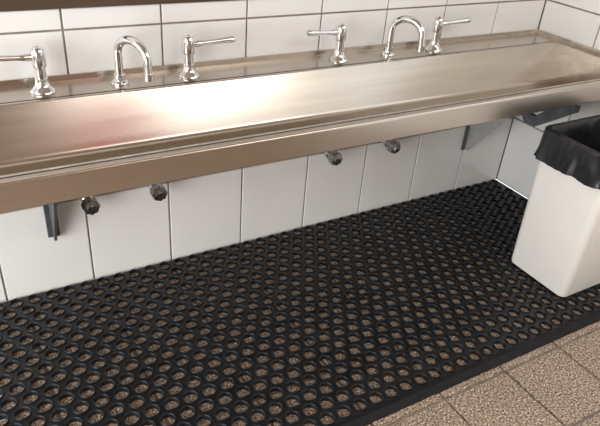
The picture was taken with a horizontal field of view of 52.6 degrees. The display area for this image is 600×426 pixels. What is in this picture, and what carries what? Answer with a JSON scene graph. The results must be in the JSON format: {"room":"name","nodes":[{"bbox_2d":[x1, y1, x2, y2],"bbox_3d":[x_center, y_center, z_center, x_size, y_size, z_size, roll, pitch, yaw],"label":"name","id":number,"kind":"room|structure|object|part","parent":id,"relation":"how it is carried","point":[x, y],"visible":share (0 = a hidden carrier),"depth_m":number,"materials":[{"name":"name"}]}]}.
{"room":"public restroom","nodes":[
{"label":"public restroom","id":0,"kind":"room"},
{"bbox_2d":[0,0,545,302],"bbox_3d":[-0.438,-0.219,2.013,3.368,0.928,0.007,-13,36,-27],"label":"wall","id":1,"kind":"structure","parent":0,"point":[130,229],"depth_m":2.12,"materials":[{"name":"tile"}]},
{"bbox_2d":[79,196,99,214],"bbox_3d":[-0.662,-0.039,1.895,0.054,0.054,0.113,-13,36,-27],"label":"valve","id":2,"kind":"object","parent":1,"relation":"attached to","point":[90,205],"visible":0.73,"depth_m":1.86,"materials":[{"name":"silver metal"}]},
{"bbox_2d":[0,0,222,10],"bbox_3d":[-0.407,-0.634,1.759,3.360,0.045,0.042,-13,36,-27],"label":"trim","id":3,"kind":"structure","parent":1,"relation":"attached to","point":[5,5],"depth_m":1.63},
{"bbox_2d":[146,184,167,200],"bbox_3d":[-0.476,-0.083,1.994,0.054,0.054,0.113,-13,36,-27],"label":"valve","id":4,"kind":"object","parent":1,"relation":"attached to","point":[158,192],"visible":0.77,"depth_m":1.96,"materials":[{"name":"silver metal"}]},
{"bbox_2d":[0,29,599,240],"bbox_3d":[-0.083,-0.145,1.911,2.850,0.526,0.563,-13,36,-27],"label":"trough","id":5,"kind":"object","parent":1,"relation":"attached to","point":[92,136],"visible":0.95,"depth_m":1.81,"materials":[{"name":"metal"}]},
{"bbox_2d":[0,46,55,95],"bbox_3d":[-0.741,-0.371,1.591,0.178,0.124,0.066,-13,36,-27],"label":"tap","id":6,"kind":"object","parent":5,"relation":"on","point":[42,87],"visible":1,"depth_m":1.60,"materials":[{"name":"silver metal"}]},
{"bbox_3d":[-0.749,-0.398,1.558,0.146,0.029,0.020,-17,38,-32],"label":"lever","id":7,"kind":"part","parent":6,"relation":"part of","materials":[{"name":"silver metal"}]},
{"bbox_3d":[-0.691,-0.397,1.608,0.037,0.086,0.037,-13,36,-27],"label":"stem","id":8,"kind":"part","parent":6,"relation":"part of","materials":[{"name":"silver metal"}]},
{"bbox_3d":[-0.773,-0.130,1.829,0.036,0.482,0.010,-13,36,-27],"label":"wall leg","id":9,"kind":"part","parent":5,"relation":"part of","materials":[{"name":"grey paint"}]},
{"bbox_2d":[111,35,153,86],"bbox_3d":[-0.464,-0.419,1.685,0.160,0.149,0.051,20,34,22],"label":"gooseneck spout","id":10,"kind":"object","parent":5,"relation":"on","point":[119,80],"visible":1,"depth_m":1.66,"materials":[{"name":"silver metal"}]},
{"bbox_2d":[178,35,235,79],"bbox_3d":[-0.284,-0.479,1.834,0.178,0.124,0.066,-13,36,-27],"label":"tap","id":11,"kind":"object","parent":5,"relation":"on","point":[188,72],"visible":1,"depth_m":1.81,"materials":[{"name":"silver metal"}]},
{"bbox_3d":[-0.331,-0.482,1.800,0.037,0.086,0.037,-13,36,-27],"label":"stem","id":12,"kind":"part","parent":11,"relation":"part of","materials":[{"name":"silver metal"}]},
{"bbox_3d":[-0.263,-0.513,1.816,0.146,0.029,0.020,-10,35,-23],"label":"lever","id":13,"kind":"part","parent":11,"relation":"part of","materials":[{"name":"silver metal"}]},
{"bbox_2d":[0,41,599,177],"bbox_3d":[-0.063,-0.268,1.775,2.811,0.141,0.414,-13,36,-27],"label":"basin","id":14,"kind":"object","parent":5,"relation":"in","point":[40,135],"depth_m":1.87,"materials":[{"name":"metal"}]},
{"bbox_2d":[306,24,347,62],"bbox_3d":[0.088,-0.567,2.032,0.178,0.124,0.066,-13,36,-27],"label":"tap","id":15,"kind":"object","parent":5,"relation":"on","point":[340,33],"visible":1,"depth_m":2.03,"materials":[{"name":"silver metal"}]},
{"bbox_3d":[0.080,-0.594,1.999,0.146,0.029,0.020,-17,38,-32],"label":"lever","id":16,"kind":"part","parent":15,"relation":"part of","materials":[{"name":"silver metal"}]},
{"bbox_3d":[0.138,-0.594,2.048,0.037,0.086,0.037,-13,36,-27],"label":"stem","id":17,"kind":"part","parent":15,"relation":"part of","materials":[{"name":"silver metal"}]},
{"bbox_2d":[381,16,425,56],"bbox_3d":[0.370,-0.616,2.128,0.160,0.149,0.051,20,34,22],"label":"gooseneck spout","id":18,"kind":"object","parent":5,"relation":"on","point":[388,50],"visible":1,"depth_m":2.10,"materials":[{"name":"silver metal"}]},
{"bbox_2d":[425,16,470,52],"bbox_3d":[0.555,-0.678,2.280,0.178,0.124,0.066,-13,36,-27],"label":"tap","id":19,"kind":"object","parent":5,"relation":"on","point":[433,46],"visible":0.99,"depth_m":2.25,"materials":[{"name":"silver metal"}]},
{"bbox_3d":[0.508,-0.681,2.245,0.037,0.086,0.037,-13,36,-27],"label":"stem","id":20,"kind":"part","parent":19,"relation":"part of","materials":[{"name":"silver metal"}]},
{"bbox_3d":[0.575,-0.711,2.262,0.146,0.029,0.020,-10,35,-23],"label":"lever","id":21,"kind":"part","parent":19,"relation":"part of","materials":[{"name":"silver metal"}]},
{"bbox_3d":[0.769,-0.496,2.648,0.036,0.482,0.010,-13,36,-27],"label":"wall leg","id":22,"kind":"part","parent":5,"relation":"part of","materials":[{"name":"grey paint"}]},
{"bbox_3d":[0.892,-0.448,2.428,0.025,0.146,0.484,-13,36,-27],"label":"arm","id":23,"kind":"part","parent":5,"relation":"part of","materials":[{"name":"grey paint"}]},
{"bbox_3d":[1.152,-0.556,2.420,0.001,0.141,0.414,-13,36,-27],"label":"panel","id":24,"kind":"part","parent":5,"relation":"part of","materials":[{"name":"silver metal"}]},
{"bbox_2d":[319,150,342,165],"bbox_3d":[0.115,-0.223,2.308,0.054,0.054,0.113,-13,36,-27],"label":"valve","id":25,"kind":"object","parent":1,"relation":"attached to","point":[334,157],"visible":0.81,"depth_m":2.27,"materials":[{"name":"silver metal"}]},
{"bbox_3d":[0.132,-0.207,2.284,0.054,0.054,0.036,-13,36,-27],"label":"knob","id":26,"kind":"part","parent":25,"relation":"part of","materials":[{"name":"metal"}]},
{"bbox_2d":[377,140,400,153],"bbox_3d":[0.354,-0.280,2.436,0.054,0.054,0.113,-13,36,-27],"label":"valve","id":27,"kind":"object","parent":1,"relation":"attached to","point":[393,146],"visible":0.79,"depth_m":2.40,"materials":[{"name":"silver metal"}]},
{"bbox_3d":[0.371,-0.263,2.411,0.054,0.054,0.036,-13,36,-27],"label":"knob","id":28,"kind":"part","parent":27,"relation":"part of","materials":[{"name":"metal"}]},
{"bbox_2d":[0,182,599,425],"bbox_3d":[0.121,0.908,1.155,3.646,0.006,2.891,-13,36,-27],"label":"floor","id":29,"kind":"structure","parent":0,"point":[556,383],"depth_m":1.86,"materials":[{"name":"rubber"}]},
{"bbox_2d":[0,179,599,425],"bbox_3d":[-0.006,0.345,2.031,2.780,0.015,0.930,-13,36,-27],"label":"mat","id":30,"kind":"object","parent":29,"relation":"on","point":[374,411],"visible":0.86,"depth_m":2.00,"materials":[{"name":"black rubber"}]},
{"bbox_2d":[512,115,599,296],"bbox_3d":[1.058,-0.027,2.229,0.424,0.571,0.328,-13,36,-27],"label":"waste bin","id":31,"kind":"object","parent":30,"relation":"on","point":[557,244],"visible":1,"depth_m":2.14,"materials":[{"name":"white plastic"}]},
{"bbox_2d":[496,0,599,197],"bbox_3d":[1.499,-0.087,2.080,0.007,0.928,1.968,-13,36,-27],"label":"wall","id":32,"kind":"structure","parent":0,"point":[578,21],"depth_m":2.59,"materials":[{"name":"tile"}]}
]}

